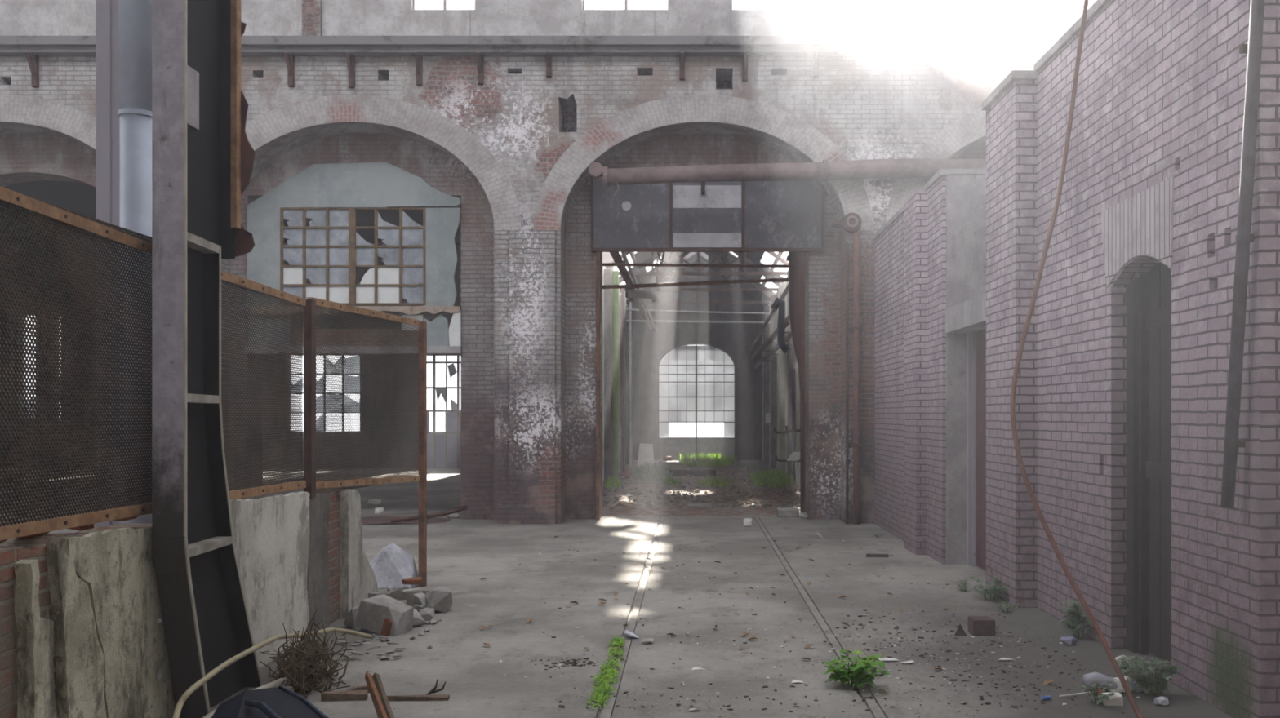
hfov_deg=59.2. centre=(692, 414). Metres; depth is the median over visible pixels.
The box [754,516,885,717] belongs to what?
rail
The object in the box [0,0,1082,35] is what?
wall
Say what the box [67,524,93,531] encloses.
brick
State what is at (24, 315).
window
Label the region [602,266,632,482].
wall
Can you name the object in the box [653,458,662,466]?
rubble stone
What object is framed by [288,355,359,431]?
window
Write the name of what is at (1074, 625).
weed
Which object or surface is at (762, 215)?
panel
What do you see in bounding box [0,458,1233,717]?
floor
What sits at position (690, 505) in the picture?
stone slab
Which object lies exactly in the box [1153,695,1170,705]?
litter
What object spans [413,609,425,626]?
rubble stone
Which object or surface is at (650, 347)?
wall
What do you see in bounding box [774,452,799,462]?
shelf
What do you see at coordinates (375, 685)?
stake
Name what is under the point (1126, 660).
litter
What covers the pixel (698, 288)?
roof truss
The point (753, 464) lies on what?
grass
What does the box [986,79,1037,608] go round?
wall pier
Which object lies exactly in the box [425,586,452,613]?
rubble stone
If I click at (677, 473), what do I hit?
sleeper
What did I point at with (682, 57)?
bracket
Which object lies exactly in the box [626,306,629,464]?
trim
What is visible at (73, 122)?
trim
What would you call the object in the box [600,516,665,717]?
rail
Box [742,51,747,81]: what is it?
bracket
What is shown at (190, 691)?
hose
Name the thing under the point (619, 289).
trim
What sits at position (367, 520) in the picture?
sheet
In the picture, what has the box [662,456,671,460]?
rubble stone
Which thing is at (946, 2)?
window
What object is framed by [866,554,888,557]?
wood piece
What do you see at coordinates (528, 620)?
dry leaf
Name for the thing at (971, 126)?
trim
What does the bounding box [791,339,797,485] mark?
pipes
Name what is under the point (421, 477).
fence panel
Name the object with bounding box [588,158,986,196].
pipe
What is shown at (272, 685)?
pipe
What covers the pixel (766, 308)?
trim
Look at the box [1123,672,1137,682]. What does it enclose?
litter
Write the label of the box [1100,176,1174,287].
trim
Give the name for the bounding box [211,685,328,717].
plastic sheet
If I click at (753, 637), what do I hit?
dry leaf
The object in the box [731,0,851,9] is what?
window
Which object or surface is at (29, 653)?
strip
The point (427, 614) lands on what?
rubble stone
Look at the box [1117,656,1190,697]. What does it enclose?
weed
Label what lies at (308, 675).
dry bush
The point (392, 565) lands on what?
block
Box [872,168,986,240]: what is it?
trim
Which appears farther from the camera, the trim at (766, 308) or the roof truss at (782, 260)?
the trim at (766, 308)
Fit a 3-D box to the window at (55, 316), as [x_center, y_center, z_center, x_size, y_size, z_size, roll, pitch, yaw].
[-20.350,-1.500,36.150,0.350,3.440,0.060,0,0,0]
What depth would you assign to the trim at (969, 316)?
11.81 m
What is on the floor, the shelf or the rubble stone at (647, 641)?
the rubble stone at (647, 641)
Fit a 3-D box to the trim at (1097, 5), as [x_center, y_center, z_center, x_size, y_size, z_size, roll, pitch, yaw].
[3.250,-3.045,7.970,0.500,0.070,3.860,0,0,0]
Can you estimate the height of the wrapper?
0.060 m
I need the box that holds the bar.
[390,505,467,522]
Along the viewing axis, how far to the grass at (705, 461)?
38.25 m
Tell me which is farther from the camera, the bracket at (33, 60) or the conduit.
the bracket at (33, 60)
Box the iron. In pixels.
[595,251,599,519]
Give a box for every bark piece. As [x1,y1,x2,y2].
[320,690,368,702]
[345,684,369,693]
[386,694,449,702]
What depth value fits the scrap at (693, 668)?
7.49 m
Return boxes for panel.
[0,186,151,540]
[221,270,315,499]
[306,297,426,587]
[591,176,824,252]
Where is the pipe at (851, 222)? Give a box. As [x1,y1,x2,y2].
[831,213,862,524]
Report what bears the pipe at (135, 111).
on the floor
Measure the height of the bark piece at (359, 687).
0.041 m
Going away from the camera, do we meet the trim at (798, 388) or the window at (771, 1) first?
the window at (771, 1)
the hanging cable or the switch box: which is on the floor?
the hanging cable
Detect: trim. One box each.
[0,35,1062,56]
[0,94,95,149]
[244,94,521,230]
[302,0,321,35]
[408,9,470,35]
[533,94,873,230]
[586,9,653,35]
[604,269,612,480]
[618,288,619,473]
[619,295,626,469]
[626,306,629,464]
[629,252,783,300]
[731,9,850,35]
[764,306,768,464]
[770,295,777,469]
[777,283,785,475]
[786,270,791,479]
[797,366,799,488]
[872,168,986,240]
[885,107,986,222]
[945,293,986,333]
[982,70,1038,110]
[1033,0,1110,71]
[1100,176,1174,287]
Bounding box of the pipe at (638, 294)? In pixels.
[609,252,660,330]
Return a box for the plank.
[619,481,655,484]
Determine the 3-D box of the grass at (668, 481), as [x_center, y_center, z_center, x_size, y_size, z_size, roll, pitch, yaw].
[-0.490,1.602,27.579,0.669,0.196,2.560,0,0,0]
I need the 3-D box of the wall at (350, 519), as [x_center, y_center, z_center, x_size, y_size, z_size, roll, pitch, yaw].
[-3.030,1.160,9.550,0.340,1.080,0.400,0,0,0]
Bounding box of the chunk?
[354,594,413,636]
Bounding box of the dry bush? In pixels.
[259,609,354,698]
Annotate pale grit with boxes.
[493,540,1140,715]
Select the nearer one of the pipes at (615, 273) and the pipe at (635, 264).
the pipe at (635, 264)
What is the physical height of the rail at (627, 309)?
0.575 m
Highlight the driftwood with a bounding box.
[608,500,647,510]
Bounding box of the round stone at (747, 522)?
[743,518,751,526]
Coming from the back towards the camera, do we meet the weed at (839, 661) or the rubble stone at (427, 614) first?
the rubble stone at (427, 614)
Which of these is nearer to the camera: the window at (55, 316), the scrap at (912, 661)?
the scrap at (912, 661)
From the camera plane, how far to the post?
7.38 m
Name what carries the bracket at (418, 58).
attached to the wall at (868, 107)
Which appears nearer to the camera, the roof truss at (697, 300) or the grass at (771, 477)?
the grass at (771, 477)
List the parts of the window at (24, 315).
broken glass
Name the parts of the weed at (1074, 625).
stem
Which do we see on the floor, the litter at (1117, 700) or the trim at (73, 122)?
the litter at (1117, 700)
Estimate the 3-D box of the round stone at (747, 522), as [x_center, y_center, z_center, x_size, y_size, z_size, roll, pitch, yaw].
[0.834,1.640,17.107,0.125,0.123,0.128,0,0,0]
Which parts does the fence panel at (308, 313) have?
rail, rail, post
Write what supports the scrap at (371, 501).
on the floor
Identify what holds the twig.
on the floor
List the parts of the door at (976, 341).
frame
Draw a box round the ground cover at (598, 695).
[586,636,627,709]
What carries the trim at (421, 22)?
attached to the wall at (17, 17)
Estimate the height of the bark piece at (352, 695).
0.050 m
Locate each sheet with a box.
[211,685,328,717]
[361,516,450,524]
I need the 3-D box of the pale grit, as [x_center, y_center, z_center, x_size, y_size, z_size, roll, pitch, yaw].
[0.102,1.696,10.738,5.283,0.014,8.758,0,0,0]
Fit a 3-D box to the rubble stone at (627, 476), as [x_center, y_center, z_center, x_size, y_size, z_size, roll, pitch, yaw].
[-1.818,1.625,29.855,0.314,0.156,0.250,0,0,44]
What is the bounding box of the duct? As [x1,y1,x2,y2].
[786,252,804,512]
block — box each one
[368,543,418,589]
[968,616,995,636]
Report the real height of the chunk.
0.296 m
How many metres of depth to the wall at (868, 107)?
17.50 m
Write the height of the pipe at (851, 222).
4.821 m
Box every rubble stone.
[343,604,359,627]
[368,592,382,598]
[402,587,422,594]
[413,593,425,606]
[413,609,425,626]
[418,608,434,621]
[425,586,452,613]
[444,513,459,519]
[613,475,624,480]
[618,473,631,479]
[641,638,653,644]
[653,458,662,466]
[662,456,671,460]
[799,511,808,518]
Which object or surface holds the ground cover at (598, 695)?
on the floor
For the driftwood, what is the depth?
19.99 m
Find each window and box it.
[20,315,36,421]
[54,315,61,421]
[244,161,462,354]
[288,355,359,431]
[413,0,475,9]
[582,0,669,9]
[658,344,734,458]
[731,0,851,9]
[944,0,1031,9]
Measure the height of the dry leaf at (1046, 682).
0.028 m
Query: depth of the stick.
6.74 m
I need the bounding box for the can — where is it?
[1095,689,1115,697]
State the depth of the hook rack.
22.98 m
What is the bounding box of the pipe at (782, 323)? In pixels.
[748,284,793,368]
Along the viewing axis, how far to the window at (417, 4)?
17.73 m
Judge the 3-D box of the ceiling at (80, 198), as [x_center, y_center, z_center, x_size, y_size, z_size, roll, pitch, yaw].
[-16.275,-5.600,27.625,27.450,0.200,17.550,0,0,0]
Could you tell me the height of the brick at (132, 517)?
0.061 m
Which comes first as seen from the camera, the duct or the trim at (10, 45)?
the trim at (10, 45)
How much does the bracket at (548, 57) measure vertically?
0.328 m
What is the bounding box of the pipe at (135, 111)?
[118,0,151,524]
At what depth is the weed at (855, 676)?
6.98 m
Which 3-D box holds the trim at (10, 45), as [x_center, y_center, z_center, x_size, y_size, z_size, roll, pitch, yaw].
[-8.500,-5.688,17.600,37.000,0.219,0.800,0,0,0]
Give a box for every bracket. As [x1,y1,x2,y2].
[25,52,39,87]
[284,52,294,87]
[345,52,355,88]
[413,52,422,85]
[475,52,483,84]
[545,51,551,77]
[679,51,684,79]
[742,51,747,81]
[813,51,819,77]
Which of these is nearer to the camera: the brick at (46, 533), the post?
the brick at (46, 533)
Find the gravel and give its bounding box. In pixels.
[602,467,799,508]
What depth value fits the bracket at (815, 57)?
17.43 m
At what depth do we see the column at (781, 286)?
31.60 m
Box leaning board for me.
[636,443,653,467]
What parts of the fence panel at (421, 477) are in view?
rail, rail, post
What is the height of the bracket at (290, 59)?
0.481 m
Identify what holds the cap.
on the floor
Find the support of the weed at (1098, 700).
on the floor
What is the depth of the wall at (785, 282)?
34.50 m
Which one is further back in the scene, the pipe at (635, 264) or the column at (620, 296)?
the column at (620, 296)
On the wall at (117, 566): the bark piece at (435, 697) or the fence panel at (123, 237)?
the fence panel at (123, 237)
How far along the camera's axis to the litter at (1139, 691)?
6.86 m
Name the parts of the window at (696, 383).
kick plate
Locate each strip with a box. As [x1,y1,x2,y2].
[13,560,44,717]
[45,542,106,717]
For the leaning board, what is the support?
on the floor
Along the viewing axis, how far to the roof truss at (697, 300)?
37.97 m
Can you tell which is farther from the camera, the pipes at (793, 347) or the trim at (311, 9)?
the pipes at (793, 347)
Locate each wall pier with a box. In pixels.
[509,231,555,524]
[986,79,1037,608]
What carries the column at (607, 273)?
attached to the wall at (603, 267)
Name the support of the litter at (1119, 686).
on the floor
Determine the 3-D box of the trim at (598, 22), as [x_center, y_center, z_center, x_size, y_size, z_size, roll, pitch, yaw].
[-1.132,-6.070,17.525,1.061,0.459,0.050,0,0,0]
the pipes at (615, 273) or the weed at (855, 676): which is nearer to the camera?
the weed at (855, 676)
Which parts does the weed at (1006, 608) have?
stem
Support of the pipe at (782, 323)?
attached to the wall at (785, 282)
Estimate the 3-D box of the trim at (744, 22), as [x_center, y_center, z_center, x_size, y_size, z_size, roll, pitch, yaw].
[1.531,-6.070,17.525,1.859,0.459,0.050,0,0,0]
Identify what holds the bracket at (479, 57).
attached to the wall at (868, 107)
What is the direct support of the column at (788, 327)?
attached to the wall at (785, 282)
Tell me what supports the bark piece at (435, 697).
on the floor
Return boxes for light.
[622,200,631,210]
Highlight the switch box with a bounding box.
[765,413,770,422]
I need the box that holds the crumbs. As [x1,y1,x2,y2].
[492,534,1124,717]
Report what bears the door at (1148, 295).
in the wall at (1161, 87)
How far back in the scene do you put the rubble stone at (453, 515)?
18.33 m
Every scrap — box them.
[368,499,381,504]
[374,507,384,514]
[623,631,639,638]
[688,709,699,711]
[691,667,705,670]
[791,680,803,683]
[877,657,899,662]
[899,660,914,664]
[997,657,1014,661]
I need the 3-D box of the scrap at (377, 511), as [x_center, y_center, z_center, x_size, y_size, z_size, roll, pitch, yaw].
[-5.055,1.551,18.147,0.144,0.098,0.056,0,0,-37]
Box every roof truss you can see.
[604,252,788,275]
[618,252,782,291]
[624,252,771,303]
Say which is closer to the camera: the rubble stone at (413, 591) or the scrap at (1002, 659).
the scrap at (1002, 659)
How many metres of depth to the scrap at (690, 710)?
6.43 m
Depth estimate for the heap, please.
10.04 m
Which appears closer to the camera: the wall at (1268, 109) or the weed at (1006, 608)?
the wall at (1268, 109)
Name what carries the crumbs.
on the floor
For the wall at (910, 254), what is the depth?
13.89 m
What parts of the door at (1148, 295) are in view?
frame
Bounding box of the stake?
[364,671,394,717]
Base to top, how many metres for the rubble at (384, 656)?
0.054 m
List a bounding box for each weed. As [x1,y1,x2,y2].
[822,649,890,689]
[833,657,844,664]
[844,649,882,672]
[951,577,970,591]
[967,576,1008,601]
[995,600,1020,613]
[1056,599,1092,639]
[1075,680,1124,705]
[1116,656,1145,670]
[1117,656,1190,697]
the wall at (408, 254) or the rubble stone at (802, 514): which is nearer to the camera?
the rubble stone at (802, 514)
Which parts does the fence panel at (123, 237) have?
rail, rail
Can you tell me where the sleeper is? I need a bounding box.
[667,470,715,476]
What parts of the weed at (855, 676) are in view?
stem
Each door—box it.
[426,355,460,467]
[967,328,986,570]
[1126,262,1170,662]
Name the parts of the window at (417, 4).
frame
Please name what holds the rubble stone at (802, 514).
on the floor
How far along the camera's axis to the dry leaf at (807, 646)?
8.16 m
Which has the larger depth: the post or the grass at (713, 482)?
the grass at (713, 482)
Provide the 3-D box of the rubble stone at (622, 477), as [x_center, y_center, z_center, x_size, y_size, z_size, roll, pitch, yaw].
[-1.894,1.636,28.936,0.302,0.136,0.225,0,0,0]
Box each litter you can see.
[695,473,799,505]
[1101,692,1122,706]
[1111,675,1136,693]
[1115,657,1134,666]
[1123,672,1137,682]
[1129,681,1142,693]
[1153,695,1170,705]
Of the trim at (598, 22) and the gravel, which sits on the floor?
the gravel
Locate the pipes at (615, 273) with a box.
[612,271,631,478]
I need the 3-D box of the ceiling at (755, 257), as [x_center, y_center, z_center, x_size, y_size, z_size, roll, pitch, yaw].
[0.175,-4.852,30.675,5.550,1.976,23.850,0,0,0]
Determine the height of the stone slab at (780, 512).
0.132 m
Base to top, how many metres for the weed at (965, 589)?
0.122 m
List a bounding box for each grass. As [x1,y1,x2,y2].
[603,474,622,489]
[629,461,675,484]
[659,475,684,487]
[678,451,736,468]
[696,474,730,488]
[732,460,770,472]
[748,466,795,488]
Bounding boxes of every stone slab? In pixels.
[688,503,711,507]
[776,507,799,517]
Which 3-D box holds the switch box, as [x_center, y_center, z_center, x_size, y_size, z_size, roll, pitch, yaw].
[2.525,0.117,37.600,0.150,0.328,0.400,0,0,0]
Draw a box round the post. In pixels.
[95,0,119,527]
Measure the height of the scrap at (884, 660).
0.014 m
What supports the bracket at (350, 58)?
attached to the wall at (868, 107)
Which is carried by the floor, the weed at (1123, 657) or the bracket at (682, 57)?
the weed at (1123, 657)
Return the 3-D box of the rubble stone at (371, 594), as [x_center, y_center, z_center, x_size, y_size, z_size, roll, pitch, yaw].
[-2.831,1.646,10.073,0.130,0.115,0.143,0,0,0]
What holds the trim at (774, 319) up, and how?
attached to the wall at (785, 282)
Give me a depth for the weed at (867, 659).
7.46 m
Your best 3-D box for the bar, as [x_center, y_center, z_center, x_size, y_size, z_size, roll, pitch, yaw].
[-4.127,1.560,17.677,1.221,0.229,0.113,0,0,-30]
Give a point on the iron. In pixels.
(597, 253)
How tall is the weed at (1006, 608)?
0.103 m
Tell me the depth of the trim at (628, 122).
17.49 m
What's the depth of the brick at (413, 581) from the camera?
10.59 m
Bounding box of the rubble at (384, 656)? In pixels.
[337,586,451,661]
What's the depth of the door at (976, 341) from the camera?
12.45 m
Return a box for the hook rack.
[773,426,799,435]
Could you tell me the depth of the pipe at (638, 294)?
25.92 m
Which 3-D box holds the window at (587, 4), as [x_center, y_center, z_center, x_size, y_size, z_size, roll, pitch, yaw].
[-1.050,-7.500,17.735,1.400,2.400,0.070,0,0,0]
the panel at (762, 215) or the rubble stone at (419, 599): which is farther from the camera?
the panel at (762, 215)
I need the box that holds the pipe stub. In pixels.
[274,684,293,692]
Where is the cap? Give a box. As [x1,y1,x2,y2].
[1039,696,1052,700]
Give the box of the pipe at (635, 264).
[602,252,788,288]
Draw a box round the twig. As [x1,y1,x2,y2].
[426,680,446,695]
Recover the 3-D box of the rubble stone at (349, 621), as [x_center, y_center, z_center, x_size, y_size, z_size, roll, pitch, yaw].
[-2.707,1.613,8.986,0.106,0.176,0.224,0,0,17]
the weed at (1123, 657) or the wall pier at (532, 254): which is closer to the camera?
the weed at (1123, 657)
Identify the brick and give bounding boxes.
[17,531,50,538]
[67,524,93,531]
[114,515,138,521]
[401,577,422,585]
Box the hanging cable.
[1009,0,1145,717]
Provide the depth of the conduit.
6.06 m
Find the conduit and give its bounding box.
[1220,0,1264,508]
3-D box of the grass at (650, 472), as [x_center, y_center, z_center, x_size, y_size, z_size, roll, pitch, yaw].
[-1.181,1.550,31.760,1.288,0.300,8.045,0,0,-3]
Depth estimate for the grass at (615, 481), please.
26.57 m
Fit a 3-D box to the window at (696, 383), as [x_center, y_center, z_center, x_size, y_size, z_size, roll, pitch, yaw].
[0.163,-0.528,43.405,3.309,4.477,0.110,0,0,0]
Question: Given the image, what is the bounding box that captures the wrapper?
[1060,636,1077,645]
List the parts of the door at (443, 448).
blue panel, broken glass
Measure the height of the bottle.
0.108 m
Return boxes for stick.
[1058,692,1089,697]
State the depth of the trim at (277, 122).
17.49 m
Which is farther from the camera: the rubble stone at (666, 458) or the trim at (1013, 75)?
the rubble stone at (666, 458)
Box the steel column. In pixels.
[151,0,262,717]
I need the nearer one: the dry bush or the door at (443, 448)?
the dry bush
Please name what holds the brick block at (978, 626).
on the floor
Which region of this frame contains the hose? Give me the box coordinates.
[172,627,373,717]
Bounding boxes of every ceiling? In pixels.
[0,180,460,242]
[618,252,783,306]
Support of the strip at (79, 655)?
attached to the wall at (117, 566)
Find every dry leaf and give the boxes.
[526,617,532,623]
[746,635,757,640]
[804,644,813,649]
[1042,680,1053,685]
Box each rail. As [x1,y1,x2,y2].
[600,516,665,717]
[626,308,770,324]
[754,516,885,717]
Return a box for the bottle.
[1082,673,1116,690]
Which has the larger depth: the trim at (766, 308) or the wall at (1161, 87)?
the trim at (766, 308)
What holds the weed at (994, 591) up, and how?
on the floor
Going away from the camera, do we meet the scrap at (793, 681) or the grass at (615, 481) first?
the scrap at (793, 681)
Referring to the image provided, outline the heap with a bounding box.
[386,590,429,613]
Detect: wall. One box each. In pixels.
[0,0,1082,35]
[0,56,1041,524]
[0,242,613,467]
[0,491,378,717]
[315,488,362,619]
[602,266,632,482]
[631,252,764,460]
[762,277,796,482]
[875,175,946,564]
[1037,0,1257,717]
[1257,0,1279,717]
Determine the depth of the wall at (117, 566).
6.02 m
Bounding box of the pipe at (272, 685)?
[202,677,287,717]

